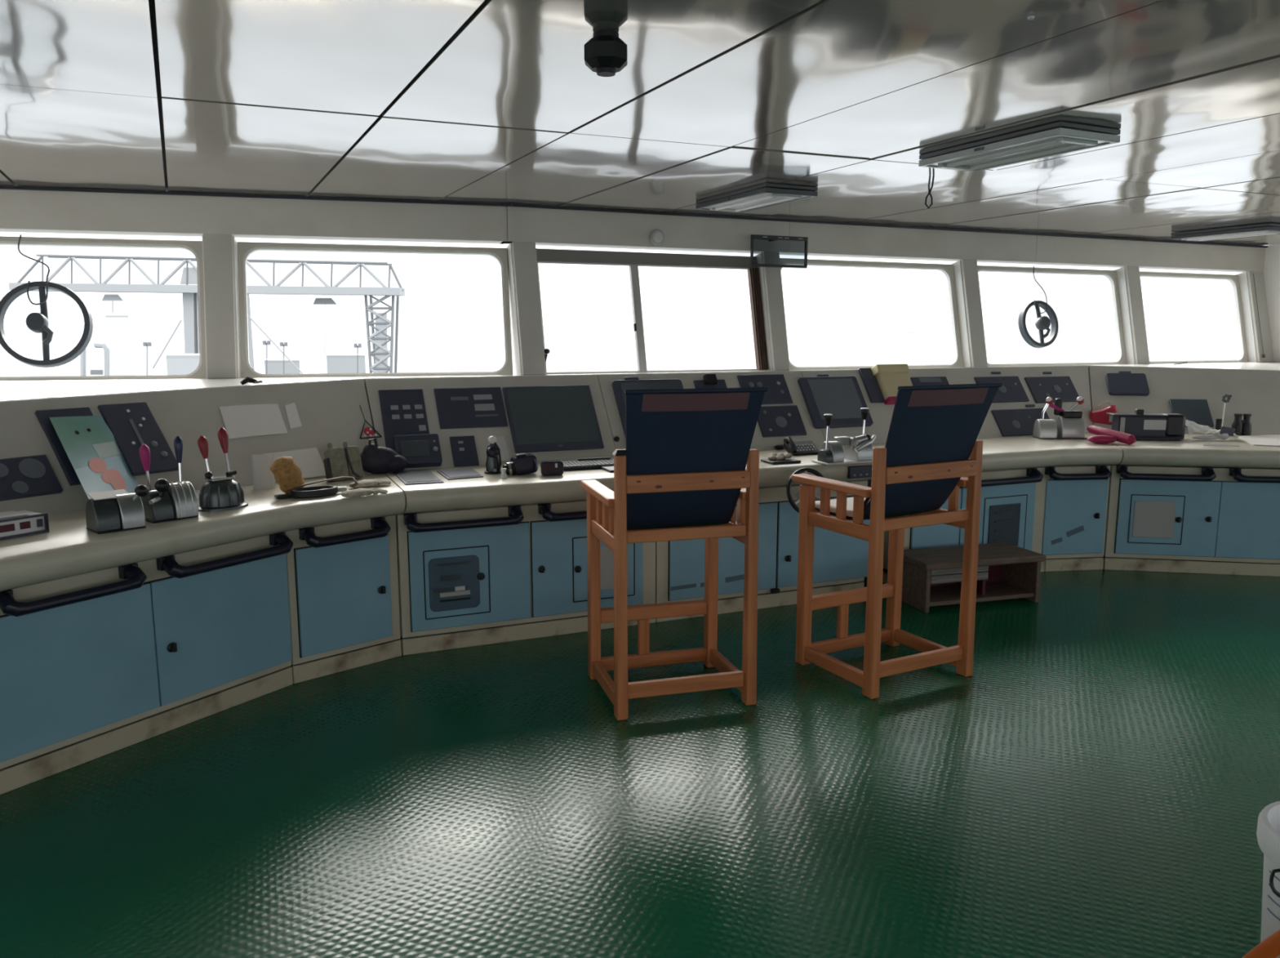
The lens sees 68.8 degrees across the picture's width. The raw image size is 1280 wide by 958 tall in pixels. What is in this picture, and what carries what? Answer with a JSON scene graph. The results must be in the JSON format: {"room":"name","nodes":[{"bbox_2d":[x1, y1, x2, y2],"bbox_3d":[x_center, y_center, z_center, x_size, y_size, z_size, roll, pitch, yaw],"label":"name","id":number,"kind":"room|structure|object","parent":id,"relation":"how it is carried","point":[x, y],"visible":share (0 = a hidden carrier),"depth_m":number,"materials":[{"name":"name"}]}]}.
{"room":"control cabin","nodes":[
{"label":"control cabin","id":0,"kind":"room"},
{"bbox_2d":[0,188,1273,384],"bbox_3d":[-0.449,-0.573,6.332,13.288,2.396,0.861,-3,9,-19],"label":"wall","id":1,"kind":"structure","parent":0,"point":[219,220],"depth_m":5.90,"materials":[{"name":"paint"}]},
{"bbox_2d":[0,235,206,380],"bbox_3d":[-3.243,-0.947,5.252,1.491,0.808,0.218,-2,9,-15],"label":"window","id":2,"kind":"structure","parent":1,"relation":"in","point":[195,247],"depth_m":5.34,"materials":[{"name":"grey"}]},
{"bbox_2d":[0,234,93,367],"bbox_3d":[-3.308,-0.983,5.173,0.478,0.726,0.160,-3,9,-19],"label":"screen","id":3,"kind":"object","parent":2,"relation":"attached to","point":[37,322],"visible":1,"depth_m":5.17,"materials":[{"name":"grey metal"}]},
{"bbox_2d":[0,185,511,206],"bbox_3d":[-3.786,-1.565,4.976,6.196,0.016,0.018,-2,9,-15],"label":"trim","id":4,"kind":"structure","parent":1,"relation":"attached to","point":[5,187],"depth_m":5.37,"materials":[{"name":"black metal"}]},
{"bbox_2d":[236,241,513,377],"bbox_3d":[-1.584,-1.014,5.686,1.582,0.808,0.218,-2,9,-15],"label":"window","id":5,"kind":"structure","parent":1,"relation":"in","point":[245,249],"depth_m":5.66,"materials":[{"name":"grey"}]},
{"bbox_2d":[0,361,1279,401],"bbox_3d":[-0.018,-0.534,5.345,13.160,0.088,3.207,-4,10,-23],"label":"window sill","id":6,"kind":"structure","parent":1,"relation":"attached to","point":[10,390],"depth_m":5.01,"materials":[{"name":"white paint"}]},
{"bbox_2d":[240,376,262,385],"bbox_3d":[-1.891,-0.477,4.553,0.103,0.040,0.033,-2,9,-15],"label":"clamp","id":7,"kind":"object","parent":6,"relation":"on","point":[246,380],"visible":1,"depth_m":4.54,"materials":[{"name":"black metal"}]},
{"bbox_2d":[536,248,766,374],"bbox_3d":[0.096,-1.103,6.263,1.628,0.817,0.227,-4,10,-23],"label":"window","id":8,"kind":"structure","parent":1,"relation":"in","point":[633,260],"depth_m":6.20,"materials":[{"name":"grey"}]},
{"bbox_2d":[749,267,768,369],"bbox_3d":[0.829,-1.118,6.525,0.070,0.706,0.181,-4,10,-25],"label":"curtain","id":9,"kind":"object","parent":8,"relation":"hanging from","point":[755,285],"visible":1,"depth_m":6.52,"materials":[{"name":"brown fabric"}]},
{"bbox_2d":[648,228,664,245],"bbox_3d":[0.115,-1.591,6.154,0.104,0.104,0.038,-4,10,-23],"label":"speaker","id":10,"kind":"object","parent":1,"relation":"attached to","point":[656,237],"visible":1,"depth_m":6.14},
{"bbox_2d":[653,231,662,242],"bbox_3d":[0.121,-1.589,6.141,0.072,0.072,0.009,-4,10,-23],"label":"grille","id":11,"kind":"object","parent":10,"relation":"attached to","point":[657,236],"depth_m":6.14,"materials":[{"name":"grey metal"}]},
{"bbox_2d":[750,234,808,267],"bbox_3d":[0.930,-1.564,6.454,0.444,0.210,0.140,-4,10,-23],"label":"display","id":12,"kind":"object","parent":1,"relation":"attached to","point":[771,237],"visible":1,"depth_m":6.39,"materials":[{"name":"black plastic"}]},
{"bbox_2d":[779,257,963,369],"bbox_3d":[1.719,-1.211,6.958,1.614,0.808,0.218,-4,10,-23],"label":"window","id":13,"kind":"structure","parent":1,"relation":"in","point":[947,268],"depth_m":7.09,"materials":[{"name":"grey"}]},
{"bbox_2d":[511,203,1267,247],"bbox_3d":[2.458,-1.899,7.135,7.060,0.016,0.018,-4,10,-23],"label":"trim","id":14,"kind":"structure","parent":1,"relation":"attached to","point":[513,204],"depth_m":6.74,"materials":[{"name":"black metal"}]},
{"bbox_2d":[977,265,1126,366],"bbox_3d":[3.346,-1.318,7.646,1.598,0.808,0.218,-4,10,-23],"label":"window","id":15,"kind":"structure","parent":1,"relation":"in","point":[1111,275],"depth_m":7.79,"materials":[{"name":"grey"}]},
{"bbox_2d":[1017,265,1058,347],"bbox_3d":[3.217,-1.382,7.521,0.384,0.656,0.149,-3,9,-19],"label":"screen","id":16,"kind":"object","parent":15,"relation":"attached to","point":[1042,322],"visible":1,"depth_m":7.51,"materials":[{"name":"grey metal"}]},
{"bbox_2d":[1139,271,1248,364],"bbox_3d":[4.869,-1.417,8.291,1.380,0.808,0.218,-4,10,-23],"label":"window","id":17,"kind":"structure","parent":1,"relation":"in","point":[1233,279],"depth_m":8.47,"materials":[{"name":"grey"}]},
{"bbox_2d":[1253,273,1265,357],"bbox_3d":[5.594,-1.477,8.454,0.024,0.755,0.180,-5,10,-30],"label":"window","id":18,"kind":"structure","parent":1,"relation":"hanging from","point":[1263,354],"depth_m":8.46,"materials":[{"name":"grey plastic"}]},
{"bbox_2d":[0,568,1279,957],"bbox_3d":[1.753,1.418,1.497,14.729,0.060,12.318,-3,9,-18],"label":"floor","id":19,"kind":"structure","parent":0,"point":[1102,775],"depth_m":3.23,"materials":[{"name":"green rubber"}]},
{"bbox_2d":[0,531,293,794],"bbox_3d":[-2.354,0.721,3.430,0.610,0.725,2.362,5,10,31],"label":"base cabinet","id":20,"kind":"object","parent":19,"relation":"on","point":[94,664],"visible":0.97,"depth_m":3.65,"materials":[{"name":"blue metal"}]},
{"bbox_2d":[283,514,401,683],"bbox_3d":[-1.525,0.539,4.611,0.709,0.725,0.610,-8,12,-43],"label":"base cabinet","id":21,"kind":"object","parent":19,"relation":"on","point":[343,577],"visible":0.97,"depth_m":4.43,"materials":[{"name":"blue metal"}]},
{"bbox_2d":[395,500,655,655],"bbox_3d":[-0.670,0.465,5.086,1.483,0.725,0.610,-4,10,-23],"label":"base cabinet","id":22,"kind":"object","parent":19,"relation":"on","point":[477,576],"visible":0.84,"depth_m":4.84,"materials":[{"name":"blue metal"}]},
{"bbox_2d":[580,386,768,719],"bbox_3d":[0.137,0.277,4.137,0.666,1.387,0.683,-3,9,-16],"label":"high chair","id":23,"kind":"object","parent":19,"relation":"on","point":[681,473],"visible":1,"depth_m":3.92,"materials":[{"name":"brown wood"}]},
{"bbox_2d":[655,480,870,622],"bbox_3d":[0.681,0.373,5.688,1.467,0.722,0.547,-4,10,-23],"label":"base cabinet","id":24,"kind":"object","parent":19,"relation":"on","point":[840,561],"visible":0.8,"depth_m":5.46,"materials":[{"name":"blue metal"}]},
{"bbox_2d":[597,370,873,487],"bbox_3d":[0.824,-0.332,5.809,1.910,0.619,1.098,-4,10,-23],"label":"console desk","id":25,"kind":"object","parent":24,"relation":"on","point":[794,406],"visible":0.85,"depth_m":6.17,"materials":[{"name":"grey metal"}]},
{"bbox_2d":[612,378,683,435],"bbox_3d":[0.103,-0.391,5.866,0.479,0.451,0.332,-4,10,-23],"label":"monitor","id":26,"kind":"object","parent":25,"relation":"on","point":[619,385],"depth_m":5.89,"materials":[{"name":"black plastic"}]},
{"bbox_2d":[619,382,680,404],"bbox_3d":[0.112,-0.411,5.866,0.412,0.370,0.266,-4,10,-23],"label":"screen","id":27,"kind":"object","parent":25,"relation":"on","point":[623,385],"depth_m":5.93,"materials":[{"name":"grey"}]},
{"bbox_2d":[760,453,800,464],"bbox_3d":[0.823,-0.125,5.459,0.190,0.053,0.140,-4,10,-23],"label":"desk tray","id":28,"kind":"object","parent":25,"relation":"on","point":[773,458],"visible":1,"depth_m":5.43,"materials":[{"name":"black plastic"}]},
{"bbox_2d":[782,436,819,455],"bbox_3d":[1.008,-0.204,5.838,0.205,0.128,0.129,-4,10,-23],"label":"telephone","id":29,"kind":"object","parent":25,"relation":"on","point":[806,446],"visible":0.95,"depth_m":5.81,"materials":[{"name":"black plastic"}]},
{"bbox_2d":[786,467,824,512],"bbox_3d":[0.937,0.071,5.275,0.282,0.266,0.156,-4,10,-26],"label":"wheel","id":30,"kind":"object","parent":25,"relation":"attached to","point":[793,503],"visible":0.41,"depth_m":5.23,"materials":[{"name":"black plastic"}]},
{"bbox_2d":[745,447,872,487],"bbox_3d":[0.699,-0.054,5.614,1.496,0.130,0.708,-4,10,-23],"label":"countertop","id":31,"kind":"structure","parent":25,"relation":"on","point":[770,474],"depth_m":5.39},
{"bbox_2d":[364,374,615,513],"bbox_3d":[-0.714,-0.233,5.176,1.413,0.618,1.070,-4,10,-23],"label":"console desk","id":32,"kind":"object","parent":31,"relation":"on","point":[442,427],"depth_m":5.37,"materials":[{"name":"grey metal"}]},
{"bbox_2d":[484,435,501,474],"bbox_3d":[-0.793,-0.131,5.026,0.094,0.200,0.097,-4,10,-23],"label":"handheld microphone","id":33,"kind":"object","parent":32,"relation":"on","point":[493,466],"visible":1,"depth_m":5.01,"materials":[{"name":"black plastic"}]},
{"bbox_2d":[384,460,613,513],"bbox_3d":[-0.632,0.033,5.054,1.388,0.130,0.708,-4,10,-23],"label":"countertop","id":34,"kind":"structure","parent":32,"relation":"on","point":[489,490],"depth_m":4.70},
{"bbox_2d":[0,378,405,591],"bbox_3d":[-2.205,-0.022,3.816,1.201,0.617,3.361,5,10,31],"label":"console desk","id":35,"kind":"object","parent":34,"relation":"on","point":[37,474],"depth_m":4.22,"materials":[{"name":"grey metal"}]},
{"bbox_2d":[0,510,49,539],"bbox_3d":[-2.373,0.173,3.465,0.159,0.076,0.266,5,10,31],"label":"radio","id":36,"kind":"object","parent":35,"relation":"on","point":[13,523],"visible":1,"depth_m":3.47,"materials":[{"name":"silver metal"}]},
{"bbox_2d":[36,518,43,527],"bbox_3d":[-2.256,0.165,3.515,0.004,0.030,0.020,5,10,31],"label":"button","id":37,"kind":"object","parent":36,"relation":"attached to","point":[39,521],"depth_m":3.51,"materials":[{"name":"blue plastic"}]},
{"bbox_2d":[48,415,138,498],"bbox_3d":[-2.414,-0.078,4.062,0.352,0.368,0.499,0,9,0],"label":"display screen","id":38,"kind":"object","parent":35,"relation":"on","point":[91,448],"visible":0.87,"depth_m":4.13,"materials":[{"name":"green glass"}]},
{"bbox_2d":[85,484,148,533],"bbox_3d":[-2.008,0.107,3.597,0.145,0.166,0.194,8,12,42],"label":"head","id":39,"kind":"object","parent":35,"relation":"on","point":[113,510],"visible":1,"depth_m":3.56},
{"bbox_2d":[138,435,199,523],"bbox_3d":[-1.917,-0.002,3.777,0.150,0.327,0.190,7,11,40],"label":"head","id":40,"kind":"object","parent":35,"relation":"on","point":[170,501],"visible":0.94,"depth_m":3.76},
{"bbox_2d":[0,472,405,591],"bbox_3d":[-2.098,0.245,3.683,0.840,0.130,3.180,5,10,31],"label":"countertop","id":41,"kind":"structure","parent":35,"relation":"on","point":[69,548],"depth_m":3.69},
{"bbox_2d":[197,427,248,511],"bbox_3d":[-1.810,-0.045,4.021,0.179,0.338,0.224,7,11,37],"label":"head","id":42,"kind":"object","parent":35,"relation":"on","point":[222,492],"visible":1,"depth_m":3.98},
{"bbox_2d":[219,404,287,438],"bbox_3d":[-1.991,-0.301,4.827,0.300,0.159,0.116,-8,12,-40],"label":"paper sheet","id":43,"kind":"object","parent":35,"relation":"on","point":[251,420],"visible":0.98,"depth_m":4.82,"materials":[{"name":"white paper"}]},
{"bbox_2d":[250,453,275,489],"bbox_3d":[-1.816,-0.035,4.504,0.100,0.170,0.038,-3,9,-16],"label":"paper roll","id":44,"kind":"object","parent":35,"relation":"on","point":[263,477],"visible":0.95,"depth_m":4.49,"materials":[{"name":"grey paper"}]},
{"bbox_2d":[269,456,304,493],"bbox_3d":[-1.647,-0.013,4.364,0.144,0.185,0.141,0,9,0],"label":"cloth bundle","id":45,"kind":"object","parent":35,"relation":"on","point":[287,473],"visible":0.88,"depth_m":4.32,"materials":[{"name":"yellow fabric"}]},
{"bbox_2d":[265,447,325,480],"bbox_3d":[-1.772,-0.078,4.827,0.292,0.140,0.103,-8,12,-42],"label":"paper sheet","id":46,"kind":"object","parent":35,"relation":"on","point":[309,460],"visible":0.52,"depth_m":4.87,"materials":[{"name":"white paper"}]},
{"bbox_2d":[274,475,358,498],"bbox_3d":[-1.490,0.041,4.356,0.394,0.064,0.136,-8,12,-43],"label":"goggles","id":47,"kind":"object","parent":35,"relation":"on","point":[299,491],"visible":0.98,"depth_m":4.32,"materials":[{"name":"black"}]},
{"bbox_2d":[323,440,363,481],"bbox_3d":[-1.513,-0.088,4.788,0.186,0.199,0.121,-8,12,-43],"label":"pouch","id":48,"kind":"object","parent":35,"relation":"on","point":[346,461],"visible":0.89,"depth_m":4.78,"materials":[{"name":"green fabric"}]},
{"bbox_2d":[341,487,387,497],"bbox_3d":[-1.288,0.058,4.344,0.218,0.032,0.134,-7,11,-37],"label":"glove","id":49,"kind":"object","parent":35,"relation":"on","point":[359,491],"visible":1,"depth_m":4.29,"materials":[{"name":"fabric"}]},
{"bbox_2d":[348,478,391,488],"bbox_3d":[-1.339,0.017,4.605,0.134,0.032,0.218,8,12,43],"label":"glove","id":50,"kind":"object","parent":35,"relation":"on","point":[364,482],"visible":0.94,"depth_m":4.56,"materials":[{"name":"fabric"}]},
{"bbox_2d":[359,404,382,439],"bbox_3d":[-1.520,-0.314,5.159,0.142,0.176,0.116,3,9,20],"label":"tag","id":51,"kind":"object","parent":35,"relation":"attached to","point":[368,431],"visible":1,"depth_m":5.17,"materials":[{"name":"red plastic"}]},
{"bbox_2d":[360,437,408,473],"bbox_3d":[-1.381,-0.125,5.020,0.260,0.200,0.115,-4,10,-23],"label":"duffel bag","id":52,"kind":"object","parent":35,"relation":"on","point":[375,459],"visible":0.98,"depth_m":4.98,"materials":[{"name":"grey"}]},
{"bbox_2d":[502,453,537,475],"bbox_3d":[-0.640,-0.076,4.988,0.180,0.120,0.095,-4,10,-23],"label":"camera","id":53,"kind":"object","parent":32,"relation":"on","point":[521,464],"visible":0.91,"depth_m":4.96,"materials":[{"name":"black plastic"}]},
{"bbox_2d":[540,460,563,475],"bbox_3d":[-0.468,-0.058,4.959,0.119,0.075,0.060,-2,9,-14],"label":"case","id":54,"kind":"object","parent":32,"relation":"on","point":[548,468],"visible":1,"depth_m":4.93,"materials":[{"name":"black plastic"}]},
{"bbox_2d":[502,385,604,453],"bbox_3d":[-0.520,-0.366,5.615,0.548,0.371,0.274,-4,10,-23],"label":"monitor","id":55,"kind":"object","parent":32,"relation":"on","point":[539,419],"depth_m":5.59,"materials":[{"name":"black"}]},
{"bbox_2d":[506,386,599,444],"bbox_3d":[-0.519,-0.383,5.610,0.515,0.310,0.223,-4,10,-23],"label":"screen","id":56,"kind":"object","parent":32,"relation":"on","point":[535,415],"depth_m":5.60,"materials":[{"name":"grey glass"}]},
{"bbox_2d":[561,456,613,471],"bbox_3d":[-0.310,-0.082,5.226,0.420,0.051,0.141,-4,10,-23],"label":"keyboard","id":57,"kind":"object","parent":32,"relation":"on","point":[596,463],"visible":0.7,"depth_m":5.21,"materials":[{"name":"black plastic"}]},
{"bbox_2d":[807,378,862,418],"bbox_3d":[1.351,-0.551,6.410,0.364,0.257,0.185,-4,10,-23],"label":"screen","id":58,"kind":"object","parent":25,"relation":"on","point":[842,398],"depth_m":6.41,"materials":[{"name":"grey glass"}]},
{"bbox_2d":[797,375,873,428],"bbox_3d":[1.341,-0.529,6.414,0.467,0.337,0.253,-4,10,-23],"label":"monitor","id":59,"kind":"object","parent":25,"relation":"on","point":[842,397],"depth_m":6.39,"materials":[{"name":"black plastic"}]},
{"bbox_2d":[811,407,875,465],"bbox_3d":[1.208,-0.253,5.452,0.360,0.311,0.183,-4,10,-23],"label":"lever","id":60,"kind":"object","parent":25,"relation":"on","point":[859,449],"visible":0.99,"depth_m":5.42,"materials":[{"name":"silver metal"}]},
{"bbox_2d":[791,382,1002,698],"bbox_3d":[1.181,0.235,4.406,0.666,1.387,0.683,-5,10,-28],"label":"high chair","id":61,"kind":"object","parent":19,"relation":"on","point":[929,452],"visible":1,"depth_m":4.25,"materials":[{"name":"brown wood"}]},
{"bbox_2d":[866,466,1049,583],"bbox_3d":[2.160,0.281,6.277,1.262,0.725,0.610,-4,10,-23],"label":"base cabinet","id":62,"kind":"object","parent":19,"relation":"on","point":[1012,501],"visible":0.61,"depth_m":6.11,"materials":[{"name":"blue metal"}]},
{"bbox_2d":[800,365,1122,471],"bbox_3d":[2.586,-0.447,6.509,2.709,0.632,1.173,-4,10,-23],"label":"console desk","id":63,"kind":"object","parent":62,"relation":"on","point":[1006,432],"visible":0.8,"depth_m":6.81,"materials":[{"name":"grey metal"}]},
{"bbox_2d":[871,364,911,404],"bbox_3d":[1.808,-0.675,6.647,0.270,0.280,0.219,-4,10,-23],"label":"carton","id":64,"kind":"object","parent":63,"relation":"on","point":[889,377],"visible":0.76,"depth_m":6.62,"materials":[{"name":"cardboard"}]},
{"bbox_2d":[842,432,1122,471],"bbox_3d":[2.518,-0.164,6.325,2.408,0.130,0.813,-4,10,-23],"label":"countertop","id":65,"kind":"structure","parent":63,"relation":"on","point":[1001,453],"depth_m":6.14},
{"bbox_2d":[1032,395,1087,439],"bbox_3d":[3.031,-0.445,6.730,0.345,0.298,0.185,1,9,4],"label":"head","id":66,"kind":"object","parent":63,"relation":"on","point":[1070,424],"visible":0.96,"depth_m":6.69},
{"bbox_2d":[1087,435,1116,443],"bbox_3d":[3.151,-0.270,6.378,0.190,0.060,0.104,2,9,10],"label":"pouch","id":67,"kind":"object","parent":63,"relation":"on","point":[1095,438],"visible":1,"depth_m":6.35,"materials":[{"name":"fabric"}]},
{"bbox_2d":[901,542,1044,612],"bbox_3d":[1.985,0.591,5.678,0.814,0.295,0.370,-3,9,-16],"label":"bench","id":68,"kind":"object","parent":19,"relation":"on","point":[932,576],"visible":0.88,"depth_m":5.60,"materials":[{"name":"brown wood"}]},
{"bbox_2d":[1041,464,1111,571],"bbox_3d":[2.952,0.240,6.540,0.572,0.725,0.610,-1,9,-8],"label":"base cabinet","id":69,"kind":"object","parent":19,"relation":"on","point":[1077,496],"visible":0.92,"depth_m":6.33,"materials":[{"name":"blue metal"}]},
{"bbox_2d":[1102,464,1279,576],"bbox_3d":[4.049,0.258,6.423,1.823,0.725,0.610,2,9,10],"label":"base cabinet","id":70,"kind":"object","parent":19,"relation":"on","point":[1167,518],"visible":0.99,"depth_m":6.27,"materials":[{"name":"blue metal"}]},
{"bbox_2d":[1088,365,1279,467],"bbox_3d":[4.161,-0.473,6.716,1.741,0.620,1.504,2,9,10],"label":"console desk","id":71,"kind":"object","parent":70,"relation":"on","point":[1195,393],"visible":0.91,"depth_m":7.18,"materials":[{"name":"grey"}]},
{"bbox_2d":[1089,400,1118,424],"bbox_3d":[3.572,-0.486,7.215,0.205,0.233,0.084,2,9,16],"label":"bag","id":72,"kind":"object","parent":71,"relation":"on","point":[1100,415],"visible":0.61,"depth_m":7.18,"materials":[{"name":"red"}]},
{"bbox_2d":[1086,424,1136,444],"bbox_3d":[3.244,-0.304,6.442,0.070,0.110,0.374,-4,10,-25],"label":"cloth","id":73,"kind":"object","parent":71,"relation":"on","point":[1127,438],"visible":0.94,"depth_m":6.39,"materials":[{"name":"fabric"}]},
{"bbox_2d":[1106,408,1186,440],"bbox_3d":[3.615,-0.391,6.668,0.480,0.208,0.245,2,9,10],"label":"radio","id":74,"kind":"object","parent":71,"relation":"on","point":[1144,426],"visible":0.88,"depth_m":6.62,"materials":[{"name":"grey plastic"}]},
{"bbox_2d":[1112,433,1279,467],"bbox_3d":[4.121,-0.196,6.527,1.741,0.130,1.039,2,9,10],"label":"countertop","id":75,"kind":"structure","parent":71,"relation":"on","point":[1188,451],"depth_m":6.13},
{"bbox_2d":[1185,419,1239,439],"bbox_3d":[4.047,-0.352,6.633,0.340,0.140,0.159,1,9,4],"label":"bundle","id":76,"kind":"object","parent":71,"relation":"on","point":[1224,433],"visible":0.98,"depth_m":6.59,"materials":[{"name":"white"}]},
{"bbox_2d":[1213,394,1231,435],"bbox_3d":[4.292,-0.475,6.906,0.070,0.305,0.088,-3,9,-17],"label":"microphone","id":77,"kind":"object","parent":71,"relation":"on","point":[1220,422],"visible":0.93,"depth_m":6.88,"materials":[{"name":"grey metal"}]},
{"bbox_2d":[1231,413,1251,435],"bbox_3d":[4.436,-0.400,6.893,0.134,0.160,0.073,2,9,10],"label":"binoculars","id":78,"kind":"object","parent":71,"relation":"on","point":[1242,427],"visible":0.9,"depth_m":6.87,"materials":[{"name":"black plastic"}]},
{"bbox_2d":[1238,434,1279,446],"bbox_3d":[4.423,-0.276,6.587,0.344,0.006,0.842,3,9,21],"label":"chart sheet","id":79,"kind":"object","parent":71,"relation":"on","point":[1268,439],"visible":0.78,"depth_m":6.56,"materials":[{"name":"white paper"}]},
{"bbox_2d":[1242,928,1279,957],"bbox_3d":[1.651,1.123,2.171,0.429,0.296,0.188,3,9,22],"label":"hose","id":80,"kind":"object","parent":19,"relation":"on","point":[1269,947],"visible":1,"depth_m":2.22,"materials":[{"name":"orange"}]},
{"bbox_2d":[1256,800,1279,957],"bbox_3d":[1.696,1.058,2.279,0.350,0.413,0.350,3,9,20],"label":"bucket","id":81,"kind":"object","parent":19,"relation":"on","point":[1268,832],"visible":0.96,"depth_m":2.29,"materials":[{"name":"white plastic"}]},
{"bbox_2d":[0,0,1279,245],"bbox_3d":[1.873,-1.018,1.160,14.982,0.063,12.318,-3,9,-18],"label":"ceiling","id":82,"kind":"structure","parent":0,"point":[498,101],"depth_m":3.22,"materials":[{"name":"grey"}]},
{"bbox_2d":[584,29,627,76],"bbox_3d":[-0.092,-1.144,2.519,0.115,0.103,0.115,9,12,44],"label":"ceiling speaker","id":83,"kind":"object","parent":82,"relation":"attached to","point":[606,54],"visible":1,"depth_m":2.48,"materials":[{"name":"black plastic"}]},
{"bbox_2d":[695,182,817,212],"bbox_3d":[0.654,-1.609,5.387,0.344,0.061,0.760,-4,10,-26],"label":"ceiling light","id":84,"kind":"object","parent":82,"relation":"attached to","point":[763,195],"visible":1,"depth_m":5.24,"materials":[{"name":"grey"}]},
{"bbox_2d":[703,192,808,210],"bbox_3d":[0.656,-1.600,5.389,0.304,0.010,0.724,-4,10,-26],"label":"diffuser","id":85,"kind":"object","parent":84,"relation":"attached to","point":[733,201],"depth_m":5.34,"materials":[{"name":"white plastic"}]},
{"bbox_2d":[918,120,1120,172],"bbox_3d":[1.572,-1.386,3.947,0.344,0.061,0.760,-4,10,-26],"label":"ceiling light","id":86,"kind":"object","parent":82,"relation":"attached to","point":[1060,137],"visible":1,"depth_m":3.81,"materials":[{"name":"grey metal"}]},
{"bbox_2d":[924,175,934,208],"bbox_3d":[1.476,-1.461,4.765,0.043,0.165,0.009,0,9,0],"label":"loop","id":87,"kind":"object","parent":86,"relation":"hanging from","point":[933,176],"visible":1,"depth_m":4.76,"materials":[{"name":"black rubber"}]},
{"bbox_2d":[929,136,1107,169],"bbox_3d":[1.574,-1.377,3.949,0.304,0.010,0.724,-4,10,-26],"label":"diffuser","id":88,"kind":"object","parent":86,"relation":"attached to","point":[1009,150],"depth_m":3.89,"materials":[{"name":"white plastic"}]},
{"bbox_2d":[1170,222,1279,240],"bbox_3d":[4.543,-1.887,7.183,0.344,0.061,0.760,-4,10,-26],"label":"ceiling light","id":89,"kind":"object","parent":82,"relation":"attached to","point":[1266,228],"visible":1,"depth_m":7.09,"materials":[{"name":"grey"}]},
{"bbox_2d":[1179,230,1264,239],"bbox_3d":[4.545,-1.878,7.186,0.304,0.010,0.724,-4,10,-26],"label":"diffuser","id":90,"kind":"object","parent":89,"relation":"attached to","point":[1198,234],"depth_m":7.18,"materials":[{"name":"white"}]},
{"bbox_2d":[1263,244,1279,361],"bbox_3d":[7.981,-0.133,3.482,0.080,2.398,11.500,-4,10,-23],"label":"wall","id":91,"kind":"structure","parent":0,"point":[1272,258],"depth_m":8.48,"materials":[{"name":"white paint"}]},
{"label":"outside","id":92,"kind":"structure","parent":0,"visible":0},
{"bbox_2d":[80,342,110,375],"bbox_3d":[-49.284,-9.827,84.634,3.008,5.064,0.716,0,9,0],"label":"frame","id":93,"kind":"object","parent":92,"point":[97,344],"visible":0.66,"depth_m":84.21,"materials":[{"name":"grey metal"}]},
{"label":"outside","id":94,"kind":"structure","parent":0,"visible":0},
{"bbox_2d":[8,253,404,373],"bbox_3d":[-38.406,-13.608,84.317,34.657,12.808,2.613,0,9,0],"label":"gantry crane","id":95,"kind":"object","parent":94,"point":[380,353],"visible":0.74,"depth_m":83.17,"materials":[{"name":"grey metal"}]},
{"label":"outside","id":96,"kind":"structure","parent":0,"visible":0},
{"bbox_2d":[353,343,361,373],"bbox_3d":[-24.211,-9.293,80.526,0.616,4.684,0.200,0,9,0],"label":"mast","id":97,"kind":"object","parent":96,"point":[355,345],"visible":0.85,"depth_m":80.24,"materials":[{"name":"grey metal"}]},
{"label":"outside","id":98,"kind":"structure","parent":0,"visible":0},
{"bbox_2d":[165,353,199,374],"bbox_3d":[-35.761,-7.989,73.691,2.612,3.651,7.926,-4,10,-26],"label":"building","id":99,"kind":"structure","parent":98,"point":[176,363],"depth_m":70.52,"materials":[{"name":"grey"}]},
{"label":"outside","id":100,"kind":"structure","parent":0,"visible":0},
{"bbox_2d":[264,358,300,373],"bbox_3d":[-36.542,-10.130,95.575,5.852,4.161,6.000,0,9,0],"label":"building","id":101,"kind":"structure","parent":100,"point":[274,366],"depth_m":92.42,"materials":[{"name":"grey"}]},
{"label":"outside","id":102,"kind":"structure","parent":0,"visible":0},
{"bbox_2d":[326,353,365,373],"bbox_3d":[-30.023,-10.371,95.538,5.809,4.648,6.000,0,9,0],"label":"building","id":103,"kind":"structure","parent":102,"point":[335,362],"depth_m":92.35,"materials":[{"name":"grey"}]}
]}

